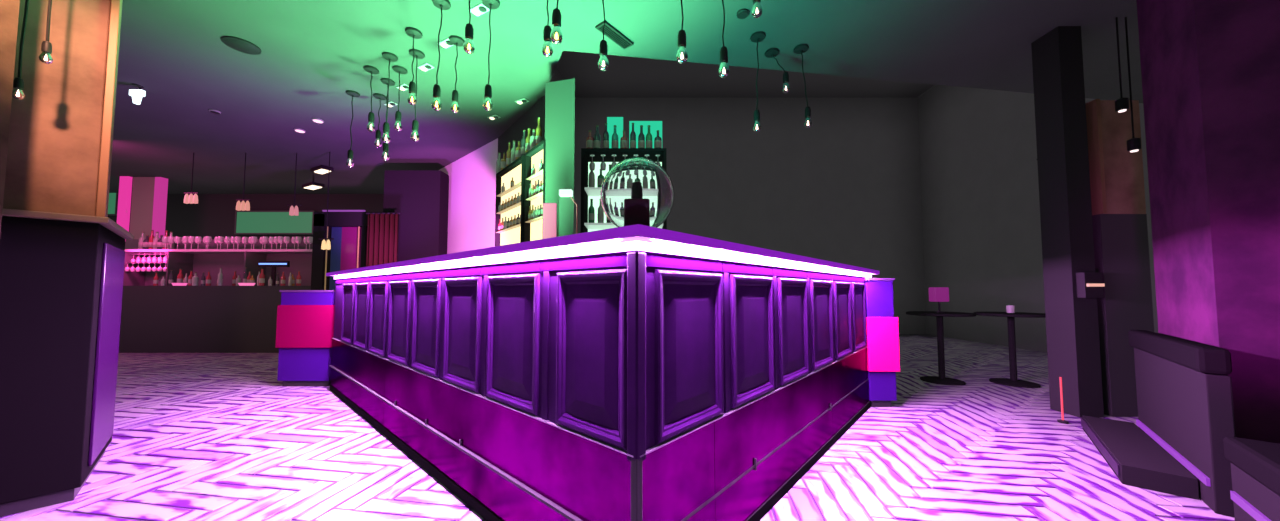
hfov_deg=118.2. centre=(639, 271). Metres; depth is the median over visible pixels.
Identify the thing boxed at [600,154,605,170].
wine glass
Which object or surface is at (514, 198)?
bottle
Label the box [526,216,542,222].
shelf
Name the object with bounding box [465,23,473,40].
socket
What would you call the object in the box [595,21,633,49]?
ceiling vent
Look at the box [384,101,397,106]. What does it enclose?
recessed light
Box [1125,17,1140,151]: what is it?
pendant lamp
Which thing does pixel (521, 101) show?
recessed light
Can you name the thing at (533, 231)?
display cabinet
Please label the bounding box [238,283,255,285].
tray
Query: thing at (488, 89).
socket
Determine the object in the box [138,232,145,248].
bottle
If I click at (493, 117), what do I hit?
recessed light
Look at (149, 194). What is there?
column
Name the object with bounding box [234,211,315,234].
band
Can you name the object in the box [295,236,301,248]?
wine glass
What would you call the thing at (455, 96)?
socket
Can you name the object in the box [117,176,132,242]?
column
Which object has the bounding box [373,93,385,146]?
pendant lamp
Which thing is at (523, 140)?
bottle
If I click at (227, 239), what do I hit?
bowl
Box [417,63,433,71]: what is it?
recessed light
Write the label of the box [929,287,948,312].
table lamp
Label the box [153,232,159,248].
bottle
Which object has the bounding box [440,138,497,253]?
wall
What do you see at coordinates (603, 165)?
bowl
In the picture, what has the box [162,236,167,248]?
wine glass
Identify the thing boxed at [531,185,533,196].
bottle
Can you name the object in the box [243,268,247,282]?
bottle
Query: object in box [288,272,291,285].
bottle
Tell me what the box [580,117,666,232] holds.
shelf
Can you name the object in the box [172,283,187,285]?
tray
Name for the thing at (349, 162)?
pendant lamp
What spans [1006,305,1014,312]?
glass
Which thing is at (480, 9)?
recessed light
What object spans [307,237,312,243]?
bowl
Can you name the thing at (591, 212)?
bottle
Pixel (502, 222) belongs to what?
bottle
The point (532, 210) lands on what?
bottle
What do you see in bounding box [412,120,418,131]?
socket
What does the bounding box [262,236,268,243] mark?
bowl
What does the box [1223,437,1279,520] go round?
bench
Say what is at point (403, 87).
recessed light
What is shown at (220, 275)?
bottle
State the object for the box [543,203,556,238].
menu board
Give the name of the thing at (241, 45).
ceiling speaker
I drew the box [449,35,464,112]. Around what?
pendant lamp
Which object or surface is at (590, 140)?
bottle
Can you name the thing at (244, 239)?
bowl
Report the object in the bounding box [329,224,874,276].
countertop
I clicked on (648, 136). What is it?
bottle
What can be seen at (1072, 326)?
pillar
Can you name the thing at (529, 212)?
bottle
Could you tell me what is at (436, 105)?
pendant lamp
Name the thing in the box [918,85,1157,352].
wall
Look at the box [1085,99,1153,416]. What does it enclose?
door
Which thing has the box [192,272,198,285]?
bottle
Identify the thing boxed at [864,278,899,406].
pedestal
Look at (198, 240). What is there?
bowl
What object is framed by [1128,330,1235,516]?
bench
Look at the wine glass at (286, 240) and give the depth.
6.79 m
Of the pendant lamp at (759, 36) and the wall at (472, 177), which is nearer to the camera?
the pendant lamp at (759, 36)
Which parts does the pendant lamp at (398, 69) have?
bulb, cord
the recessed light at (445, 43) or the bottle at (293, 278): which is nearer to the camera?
the recessed light at (445, 43)
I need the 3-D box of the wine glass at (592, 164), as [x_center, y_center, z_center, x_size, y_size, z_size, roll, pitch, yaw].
[-0.516,-1.181,4.134,0.064,0.160,0.062,0,-3,0]
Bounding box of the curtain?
[366,213,400,266]
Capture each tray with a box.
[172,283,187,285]
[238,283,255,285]
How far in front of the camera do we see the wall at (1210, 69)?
1.90 m
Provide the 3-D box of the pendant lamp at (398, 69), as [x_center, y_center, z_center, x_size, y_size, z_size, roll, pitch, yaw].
[-2.381,-1.702,3.785,0.130,0.624,0.130,0,-3,0]
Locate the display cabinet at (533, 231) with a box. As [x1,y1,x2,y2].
[524,140,545,241]
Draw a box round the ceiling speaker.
[221,36,260,54]
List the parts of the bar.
glass rail, glass rail, panel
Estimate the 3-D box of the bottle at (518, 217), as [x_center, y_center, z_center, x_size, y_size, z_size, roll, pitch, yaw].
[-1.304,-0.561,4.103,0.042,0.126,0.041,0,-3,0]
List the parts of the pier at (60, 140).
edge trim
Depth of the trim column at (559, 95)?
3.54 m
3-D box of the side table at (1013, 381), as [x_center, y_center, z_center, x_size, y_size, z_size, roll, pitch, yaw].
[4.048,0.827,4.164,0.620,0.760,0.620,0,-3,0]
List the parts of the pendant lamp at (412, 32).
bulb, cord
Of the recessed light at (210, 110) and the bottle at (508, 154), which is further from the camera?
the recessed light at (210, 110)
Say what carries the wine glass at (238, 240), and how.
on the bar
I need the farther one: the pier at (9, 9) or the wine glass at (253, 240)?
the wine glass at (253, 240)
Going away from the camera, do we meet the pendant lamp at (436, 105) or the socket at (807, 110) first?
the pendant lamp at (436, 105)
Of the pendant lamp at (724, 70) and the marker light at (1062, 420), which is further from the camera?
the marker light at (1062, 420)
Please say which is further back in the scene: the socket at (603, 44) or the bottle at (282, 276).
the bottle at (282, 276)
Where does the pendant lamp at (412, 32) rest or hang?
hanging from the ceiling
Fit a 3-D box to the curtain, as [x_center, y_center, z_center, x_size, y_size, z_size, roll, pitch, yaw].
[-3.960,0.186,5.858,0.522,2.209,0.080,0,-3,0]
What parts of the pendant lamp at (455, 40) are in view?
bulb, cord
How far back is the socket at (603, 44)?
2.45 m
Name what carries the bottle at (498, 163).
on the display cabinet at (516, 169)
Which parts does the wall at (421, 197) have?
pane, pane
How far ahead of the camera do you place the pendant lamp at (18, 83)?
1.73 m
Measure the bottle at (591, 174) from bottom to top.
0.282 m
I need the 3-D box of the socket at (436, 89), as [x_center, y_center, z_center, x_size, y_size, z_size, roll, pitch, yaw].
[-1.530,-1.361,2.885,0.052,0.097,0.052,0,-3,0]
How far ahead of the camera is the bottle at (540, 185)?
3.66 m
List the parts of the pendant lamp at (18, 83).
bulb, cord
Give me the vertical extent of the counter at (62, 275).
1.366 m
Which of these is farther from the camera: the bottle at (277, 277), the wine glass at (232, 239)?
the wine glass at (232, 239)
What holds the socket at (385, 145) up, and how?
attached to the pendant lamp at (385, 156)
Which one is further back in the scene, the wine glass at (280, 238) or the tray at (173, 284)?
the wine glass at (280, 238)
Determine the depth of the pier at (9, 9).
1.52 m
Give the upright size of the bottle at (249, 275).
0.244 m
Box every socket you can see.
[13,77,23,89]
[41,41,51,53]
[347,150,352,158]
[368,112,374,122]
[375,130,380,138]
[383,122,389,133]
[383,143,388,151]
[395,111,400,121]
[409,81,415,93]
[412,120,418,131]
[433,84,440,98]
[452,90,458,102]
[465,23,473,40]
[484,84,491,97]
[543,25,551,41]
[552,8,560,27]
[600,40,607,56]
[678,30,685,47]
[720,46,727,63]
[754,110,759,121]
[783,72,788,83]
[805,106,810,118]
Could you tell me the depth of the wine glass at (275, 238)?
6.80 m
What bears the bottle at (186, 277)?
on the bar
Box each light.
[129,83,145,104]
[209,109,220,113]
[294,128,305,132]
[302,171,324,189]
[311,165,333,173]
[312,118,323,122]
[322,210,364,211]
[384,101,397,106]
[396,84,408,90]
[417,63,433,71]
[439,38,452,48]
[470,3,489,16]
[487,115,500,119]
[515,98,528,103]
[737,8,749,18]
[1057,377,1068,423]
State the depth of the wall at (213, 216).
8.69 m
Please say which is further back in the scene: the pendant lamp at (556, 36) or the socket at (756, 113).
the socket at (756, 113)
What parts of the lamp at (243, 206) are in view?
lamp shade, lamp shade, cord, lamp shade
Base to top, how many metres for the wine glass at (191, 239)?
0.230 m
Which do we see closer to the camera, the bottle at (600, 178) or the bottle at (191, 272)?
the bottle at (600, 178)
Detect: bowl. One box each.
[162,236,167,243]
[167,236,174,243]
[174,237,181,243]
[182,236,188,243]
[188,236,194,243]
[194,236,201,243]
[204,236,211,243]
[217,236,223,243]
[224,237,230,243]
[234,237,241,243]
[242,237,247,243]
[250,236,257,243]
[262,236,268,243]
[269,237,273,243]
[277,236,283,243]
[283,236,289,243]
[295,236,301,243]
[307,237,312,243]
[589,162,594,170]
[600,162,605,170]
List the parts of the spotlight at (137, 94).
rod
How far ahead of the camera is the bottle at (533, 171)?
3.82 m
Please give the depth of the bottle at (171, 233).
6.93 m
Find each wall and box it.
[108,194,383,267]
[311,170,448,289]
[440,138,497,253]
[498,96,544,223]
[544,67,562,95]
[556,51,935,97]
[574,98,925,333]
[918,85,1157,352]
[1136,0,1279,443]
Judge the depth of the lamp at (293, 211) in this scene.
6.05 m
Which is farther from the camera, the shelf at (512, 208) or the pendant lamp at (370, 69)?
the shelf at (512, 208)
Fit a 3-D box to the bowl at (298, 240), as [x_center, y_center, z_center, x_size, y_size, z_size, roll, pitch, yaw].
[-6.087,-0.565,6.826,0.092,0.126,0.090,0,-3,0]
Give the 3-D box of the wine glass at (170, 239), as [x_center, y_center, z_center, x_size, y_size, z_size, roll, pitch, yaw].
[-8.346,-0.513,6.819,0.092,0.230,0.090,0,-3,0]
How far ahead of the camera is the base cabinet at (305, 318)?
4.01 m
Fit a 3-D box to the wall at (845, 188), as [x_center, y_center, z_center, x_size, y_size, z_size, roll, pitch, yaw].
[2.300,-1.353,9.053,8.800,5.600,0.150,0,-3,0]
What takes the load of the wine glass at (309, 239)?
on the bar
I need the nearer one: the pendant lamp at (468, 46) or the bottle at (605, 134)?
the pendant lamp at (468, 46)
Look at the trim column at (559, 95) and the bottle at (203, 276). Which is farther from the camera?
the bottle at (203, 276)
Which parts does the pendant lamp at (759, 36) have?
bulb, cord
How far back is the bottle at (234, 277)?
6.52 m
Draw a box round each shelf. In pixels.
[125,249,311,252]
[496,202,520,213]
[496,223,520,232]
[497,182,520,196]
[526,169,542,179]
[526,191,542,200]
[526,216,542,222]
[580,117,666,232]
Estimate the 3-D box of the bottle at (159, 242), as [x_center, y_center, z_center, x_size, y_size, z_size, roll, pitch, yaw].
[-8.668,-0.531,6.935,0.092,0.276,0.090,0,-3,0]
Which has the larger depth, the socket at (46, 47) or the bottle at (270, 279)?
the bottle at (270, 279)
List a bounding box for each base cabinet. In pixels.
[275,290,334,385]
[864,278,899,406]
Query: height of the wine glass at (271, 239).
0.230 m
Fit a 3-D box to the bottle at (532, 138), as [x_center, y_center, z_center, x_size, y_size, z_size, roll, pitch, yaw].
[-1.084,-1.338,3.911,0.080,0.238,0.078,0,-3,0]
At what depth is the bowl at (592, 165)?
4.11 m
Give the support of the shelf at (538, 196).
attached to the display cabinet at (533, 231)
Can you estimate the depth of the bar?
6.24 m
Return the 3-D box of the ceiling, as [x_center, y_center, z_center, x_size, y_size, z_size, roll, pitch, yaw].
[-3.700,-2.105,2.983,20.600,0.100,11.750,0,-3,0]
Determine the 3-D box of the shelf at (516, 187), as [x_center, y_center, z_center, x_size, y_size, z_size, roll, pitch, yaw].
[-1.455,-0.925,4.307,0.055,0.006,0.780,2,-4,-39]
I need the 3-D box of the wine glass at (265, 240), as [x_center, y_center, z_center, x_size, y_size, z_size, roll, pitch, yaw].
[-6.676,-0.513,6.819,0.092,0.230,0.090,0,-3,0]
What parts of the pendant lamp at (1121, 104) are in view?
stem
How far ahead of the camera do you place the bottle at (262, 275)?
6.39 m
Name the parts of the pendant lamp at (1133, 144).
stem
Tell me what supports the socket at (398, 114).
attached to the pendant lamp at (398, 69)
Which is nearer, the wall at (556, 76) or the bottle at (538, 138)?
the bottle at (538, 138)
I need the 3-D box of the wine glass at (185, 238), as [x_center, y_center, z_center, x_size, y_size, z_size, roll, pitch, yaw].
[-8.051,-0.515,6.791,0.092,0.230,0.090,0,-3,0]
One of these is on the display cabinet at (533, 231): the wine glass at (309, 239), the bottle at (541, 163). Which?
the bottle at (541, 163)
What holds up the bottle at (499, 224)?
on the display cabinet at (516, 169)
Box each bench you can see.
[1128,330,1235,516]
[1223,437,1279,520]
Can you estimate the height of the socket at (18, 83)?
0.048 m
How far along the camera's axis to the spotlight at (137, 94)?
4.08 m
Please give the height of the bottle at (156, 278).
0.227 m
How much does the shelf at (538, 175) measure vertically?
0.006 m
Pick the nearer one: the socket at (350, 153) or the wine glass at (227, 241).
the socket at (350, 153)
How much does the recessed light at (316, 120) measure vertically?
0.023 m
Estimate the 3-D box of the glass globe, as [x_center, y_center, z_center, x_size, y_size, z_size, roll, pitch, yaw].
[-0.009,-0.261,1.315,0.255,0.254,0.255,0,-3,0]
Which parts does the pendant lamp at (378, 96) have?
bulb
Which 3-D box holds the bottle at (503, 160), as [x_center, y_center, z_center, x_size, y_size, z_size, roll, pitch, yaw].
[-1.623,-1.305,4.578,0.080,0.238,0.078,0,-3,0]
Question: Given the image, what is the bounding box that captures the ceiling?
[109,0,1142,193]
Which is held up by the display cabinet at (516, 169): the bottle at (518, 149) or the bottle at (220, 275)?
the bottle at (518, 149)
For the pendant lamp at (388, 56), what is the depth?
3.55 m
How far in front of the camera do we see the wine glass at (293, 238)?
6.83 m
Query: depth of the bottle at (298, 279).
6.43 m
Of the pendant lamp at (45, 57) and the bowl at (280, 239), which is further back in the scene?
the bowl at (280, 239)
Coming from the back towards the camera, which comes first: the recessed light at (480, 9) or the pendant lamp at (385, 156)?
the pendant lamp at (385, 156)
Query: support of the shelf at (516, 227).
attached to the display cabinet at (516, 169)
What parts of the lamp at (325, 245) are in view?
lamp shade, cord, lamp shade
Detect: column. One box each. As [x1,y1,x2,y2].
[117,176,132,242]
[130,177,167,238]
[545,78,574,236]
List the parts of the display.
casing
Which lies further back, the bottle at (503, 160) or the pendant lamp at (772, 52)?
the bottle at (503, 160)
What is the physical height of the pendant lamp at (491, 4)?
0.848 m
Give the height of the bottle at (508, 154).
0.317 m
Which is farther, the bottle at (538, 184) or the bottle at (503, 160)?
the bottle at (503, 160)
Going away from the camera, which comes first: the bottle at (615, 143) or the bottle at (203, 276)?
the bottle at (615, 143)
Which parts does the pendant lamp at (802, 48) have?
cord, bulb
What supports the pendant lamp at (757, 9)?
hanging from the ceiling
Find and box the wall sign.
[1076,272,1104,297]
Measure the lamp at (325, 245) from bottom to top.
1.559 m
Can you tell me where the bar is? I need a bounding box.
[119,239,312,352]
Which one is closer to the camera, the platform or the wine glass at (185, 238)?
the platform
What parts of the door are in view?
panel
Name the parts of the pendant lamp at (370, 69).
cord, bulb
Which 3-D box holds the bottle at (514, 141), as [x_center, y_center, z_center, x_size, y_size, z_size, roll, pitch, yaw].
[-1.424,-1.343,4.333,0.072,0.291,0.070,0,-3,0]
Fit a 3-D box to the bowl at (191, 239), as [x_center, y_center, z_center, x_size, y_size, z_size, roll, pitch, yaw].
[-7.953,-0.566,6.796,0.092,0.126,0.090,0,-3,0]
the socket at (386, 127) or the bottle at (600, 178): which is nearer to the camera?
the socket at (386, 127)
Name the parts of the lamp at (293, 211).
lamp shade, cord, lamp shade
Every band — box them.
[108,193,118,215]
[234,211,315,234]
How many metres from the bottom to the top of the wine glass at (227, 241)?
0.230 m
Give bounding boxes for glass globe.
[600,157,674,227]
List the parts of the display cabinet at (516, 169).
backlit panel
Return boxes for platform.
[1081,415,1199,499]
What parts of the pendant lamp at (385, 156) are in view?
bulb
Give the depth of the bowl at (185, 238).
6.76 m
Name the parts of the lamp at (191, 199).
lamp shade, lamp shade, cord, lamp shade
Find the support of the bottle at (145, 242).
on the bar
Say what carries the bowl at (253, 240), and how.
on the wine glass at (253, 240)
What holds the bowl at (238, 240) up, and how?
on the wine glass at (238, 240)
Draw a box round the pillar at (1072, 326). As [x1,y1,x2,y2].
[1031,26,1103,417]
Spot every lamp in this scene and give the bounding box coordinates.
[12,0,28,99]
[39,0,52,63]
[184,153,198,203]
[236,153,250,210]
[287,153,301,215]
[319,151,333,249]
[346,90,359,166]
[363,65,378,131]
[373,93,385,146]
[381,78,394,160]
[382,52,397,142]
[392,65,407,130]
[405,27,422,104]
[409,49,424,140]
[431,0,450,110]
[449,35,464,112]
[463,0,474,53]
[482,0,499,110]
[542,0,552,56]
[550,0,562,43]
[559,189,577,235]
[598,0,608,70]
[676,0,687,63]
[718,0,729,77]
[750,31,765,132]
[751,0,762,17]
[765,48,789,93]
[793,44,811,128]
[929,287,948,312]
[1115,17,1128,112]
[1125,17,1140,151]
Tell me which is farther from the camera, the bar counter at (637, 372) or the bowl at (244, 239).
the bowl at (244, 239)
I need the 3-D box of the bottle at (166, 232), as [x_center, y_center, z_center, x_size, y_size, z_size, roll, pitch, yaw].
[-8.582,-0.576,6.937,0.075,0.367,0.073,0,-3,0]
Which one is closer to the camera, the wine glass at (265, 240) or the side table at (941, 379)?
the side table at (941, 379)
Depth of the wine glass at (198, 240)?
6.79 m
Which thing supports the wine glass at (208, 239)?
on the bar
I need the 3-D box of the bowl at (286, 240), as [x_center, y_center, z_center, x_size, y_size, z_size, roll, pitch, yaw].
[-6.283,-0.565,6.815,0.092,0.126,0.090,0,-3,0]
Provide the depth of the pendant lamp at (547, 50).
2.41 m
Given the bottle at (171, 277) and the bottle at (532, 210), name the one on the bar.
the bottle at (171, 277)
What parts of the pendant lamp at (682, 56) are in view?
bulb, cord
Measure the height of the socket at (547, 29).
0.097 m
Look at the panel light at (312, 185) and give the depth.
6.79 m
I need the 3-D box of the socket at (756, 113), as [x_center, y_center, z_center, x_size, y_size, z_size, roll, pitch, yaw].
[0.999,-1.336,3.273,0.052,0.097,0.052,0,-3,0]
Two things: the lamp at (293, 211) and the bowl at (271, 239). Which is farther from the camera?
the bowl at (271, 239)
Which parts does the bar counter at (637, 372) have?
door panel, kick plate, kick plate, door panel, door panel, door panel, door panel, kick rail, door panel, kick plate, kick trim, kick plate, door panel, door panel, corner trim, corner post, kick plate, door panel, kick plate, door panel, kick trim, kick plate, kick plate, kick rail, door panel, door panel, door panel, kick plate, kick plate, door panel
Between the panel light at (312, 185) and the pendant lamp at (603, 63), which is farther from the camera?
the panel light at (312, 185)
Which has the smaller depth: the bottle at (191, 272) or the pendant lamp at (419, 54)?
the pendant lamp at (419, 54)
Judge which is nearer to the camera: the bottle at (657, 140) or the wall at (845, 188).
the bottle at (657, 140)
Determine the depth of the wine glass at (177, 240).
6.82 m
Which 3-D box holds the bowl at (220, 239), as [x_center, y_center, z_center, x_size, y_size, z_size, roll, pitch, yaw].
[-7.462,-0.565,6.817,0.092,0.126,0.090,0,-3,0]
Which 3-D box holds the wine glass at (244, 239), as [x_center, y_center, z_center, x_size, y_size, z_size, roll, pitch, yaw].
[-7.069,-0.512,6.855,0.092,0.230,0.090,0,-3,0]
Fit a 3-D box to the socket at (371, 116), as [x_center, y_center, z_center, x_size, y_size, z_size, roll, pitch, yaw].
[-2.649,-1.526,3.776,0.052,0.097,0.052,0,-3,0]
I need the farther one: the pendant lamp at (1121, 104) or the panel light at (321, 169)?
the panel light at (321, 169)
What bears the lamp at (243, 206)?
hanging from the ceiling
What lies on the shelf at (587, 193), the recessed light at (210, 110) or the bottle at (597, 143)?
the bottle at (597, 143)
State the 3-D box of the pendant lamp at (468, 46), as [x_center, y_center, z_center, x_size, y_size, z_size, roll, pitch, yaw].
[-1.128,-1.759,2.540,0.130,0.632,0.130,0,-3,0]
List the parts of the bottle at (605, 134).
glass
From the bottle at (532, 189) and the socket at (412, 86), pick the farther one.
the bottle at (532, 189)
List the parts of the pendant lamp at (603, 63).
cord, bulb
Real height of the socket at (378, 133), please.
0.097 m
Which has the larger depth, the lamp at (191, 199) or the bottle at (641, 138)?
the lamp at (191, 199)
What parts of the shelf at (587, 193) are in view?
glass shelf, green panel, glass shelf, backlit panel, green panel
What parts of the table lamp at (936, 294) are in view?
lamp shade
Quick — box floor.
[0,334,1234,520]
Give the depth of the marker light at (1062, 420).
2.92 m
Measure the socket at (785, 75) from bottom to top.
0.097 m
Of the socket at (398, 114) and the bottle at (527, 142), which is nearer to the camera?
the socket at (398, 114)
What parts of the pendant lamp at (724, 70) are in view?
cord, bulb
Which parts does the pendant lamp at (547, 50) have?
bulb, cord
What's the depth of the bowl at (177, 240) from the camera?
6.81 m
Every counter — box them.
[0,209,133,516]
[119,286,310,352]
[326,224,879,520]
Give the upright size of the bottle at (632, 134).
0.334 m
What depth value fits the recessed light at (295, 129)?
5.21 m
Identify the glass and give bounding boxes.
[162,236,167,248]
[167,236,174,248]
[174,237,181,248]
[182,236,188,248]
[188,236,194,248]
[194,236,201,247]
[204,236,211,248]
[217,236,223,248]
[224,237,230,248]
[230,237,235,248]
[234,237,241,248]
[242,237,247,248]
[250,236,257,248]
[262,236,268,248]
[269,237,273,248]
[273,237,278,248]
[277,236,283,248]
[283,236,289,248]
[291,237,296,248]
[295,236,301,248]
[303,237,308,248]
[307,237,312,248]
[589,154,594,170]
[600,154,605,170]
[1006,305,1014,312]
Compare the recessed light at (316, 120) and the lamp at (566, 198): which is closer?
the lamp at (566, 198)
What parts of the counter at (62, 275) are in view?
panel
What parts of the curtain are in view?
rail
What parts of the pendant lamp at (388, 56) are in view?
bulb, cord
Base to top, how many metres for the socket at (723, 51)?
0.097 m
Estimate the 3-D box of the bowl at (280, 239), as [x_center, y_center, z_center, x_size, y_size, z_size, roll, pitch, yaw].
[-6.381,-0.566,6.808,0.092,0.126,0.090,0,-3,0]
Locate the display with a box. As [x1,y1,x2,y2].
[258,261,289,285]
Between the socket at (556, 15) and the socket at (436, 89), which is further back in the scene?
the socket at (436, 89)
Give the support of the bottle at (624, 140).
on the shelf at (587, 193)
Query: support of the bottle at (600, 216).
on the shelf at (587, 193)
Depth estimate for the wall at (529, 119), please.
4.75 m
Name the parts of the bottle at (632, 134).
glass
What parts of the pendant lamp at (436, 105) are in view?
bulb, cord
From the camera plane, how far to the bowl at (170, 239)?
6.79 m
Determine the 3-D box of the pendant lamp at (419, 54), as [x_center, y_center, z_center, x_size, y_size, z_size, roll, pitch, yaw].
[-2.064,-1.611,3.524,0.130,0.830,0.130,0,-3,0]
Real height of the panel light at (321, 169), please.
0.072 m
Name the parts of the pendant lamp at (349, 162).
bulb, cord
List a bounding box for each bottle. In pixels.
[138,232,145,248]
[143,235,148,248]
[148,230,153,248]
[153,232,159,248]
[153,272,158,285]
[157,235,162,248]
[160,276,165,285]
[162,230,167,248]
[167,232,173,248]
[168,270,173,285]
[177,269,183,282]
[184,273,187,285]
[188,271,192,285]
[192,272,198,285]
[201,272,204,285]
[206,271,210,285]
[217,268,222,285]
[232,271,237,285]
[235,275,240,285]
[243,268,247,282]
[247,272,251,282]
[259,269,264,285]
[268,276,271,285]
[276,273,278,285]
[280,272,284,285]
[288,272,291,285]
[292,274,294,285]
[296,271,300,285]
[496,152,500,172]
[498,219,500,230]
[501,153,505,169]
[501,218,503,229]
[506,142,510,165]
[511,140,515,162]
[513,194,516,204]
[515,141,520,159]
[516,214,519,224]
[521,130,525,155]
[525,128,530,152]
[528,206,530,220]
[530,129,535,148]
[531,164,535,175]
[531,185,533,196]
[531,205,533,219]
[535,117,541,144]
[536,179,539,193]
[539,159,542,170]
[539,181,541,192]
[586,130,593,147]
[588,170,594,186]
[588,199,594,222]
[594,125,600,147]
[597,169,603,186]
[597,199,603,222]
[603,123,608,147]
[612,125,618,147]
[620,130,627,147]
[630,123,635,147]
[638,125,644,147]
[646,125,651,147]
[654,130,661,147]
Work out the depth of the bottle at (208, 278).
6.39 m
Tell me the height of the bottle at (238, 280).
0.191 m
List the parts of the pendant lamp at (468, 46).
bulb, cord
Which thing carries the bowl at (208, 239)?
on the wine glass at (208, 239)
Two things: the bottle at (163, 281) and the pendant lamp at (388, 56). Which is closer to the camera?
the pendant lamp at (388, 56)
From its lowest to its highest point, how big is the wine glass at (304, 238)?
0.230 m
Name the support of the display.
on the bar
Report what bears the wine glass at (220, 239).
on the bar
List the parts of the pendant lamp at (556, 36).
bulb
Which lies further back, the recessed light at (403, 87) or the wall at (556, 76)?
the wall at (556, 76)
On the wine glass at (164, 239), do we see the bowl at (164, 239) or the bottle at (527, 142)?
the bowl at (164, 239)
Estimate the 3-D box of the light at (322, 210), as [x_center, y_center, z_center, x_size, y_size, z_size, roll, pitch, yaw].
[-4.762,-0.984,6.161,0.669,0.024,0.030,0,-3,0]
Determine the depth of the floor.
2.27 m
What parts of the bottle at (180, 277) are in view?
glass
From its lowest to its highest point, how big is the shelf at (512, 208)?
0.006 m
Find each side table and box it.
[906,311,975,385]
[973,312,1045,387]
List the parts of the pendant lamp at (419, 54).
bulb, cord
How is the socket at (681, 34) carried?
attached to the pendant lamp at (682, 56)
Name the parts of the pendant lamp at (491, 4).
bulb, cord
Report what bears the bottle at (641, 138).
on the shelf at (587, 193)
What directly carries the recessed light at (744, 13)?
in the ceiling
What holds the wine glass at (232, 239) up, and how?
on the bar
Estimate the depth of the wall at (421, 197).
6.18 m
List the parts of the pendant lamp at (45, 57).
bulb, cord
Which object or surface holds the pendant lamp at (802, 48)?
hanging from the ceiling
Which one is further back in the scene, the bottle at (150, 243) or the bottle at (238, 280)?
the bottle at (150, 243)
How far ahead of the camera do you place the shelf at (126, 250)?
6.73 m
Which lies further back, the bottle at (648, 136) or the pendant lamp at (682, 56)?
the bottle at (648, 136)
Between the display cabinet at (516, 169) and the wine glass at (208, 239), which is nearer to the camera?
the display cabinet at (516, 169)
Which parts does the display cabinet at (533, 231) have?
backlit panel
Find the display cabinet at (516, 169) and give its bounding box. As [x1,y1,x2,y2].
[495,155,524,245]
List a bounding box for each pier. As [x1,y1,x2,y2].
[0,0,19,233]
[3,0,122,216]
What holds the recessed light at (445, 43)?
in the ceiling
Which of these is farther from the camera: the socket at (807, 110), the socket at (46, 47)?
the socket at (807, 110)
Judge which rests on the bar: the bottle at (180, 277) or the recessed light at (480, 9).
the bottle at (180, 277)

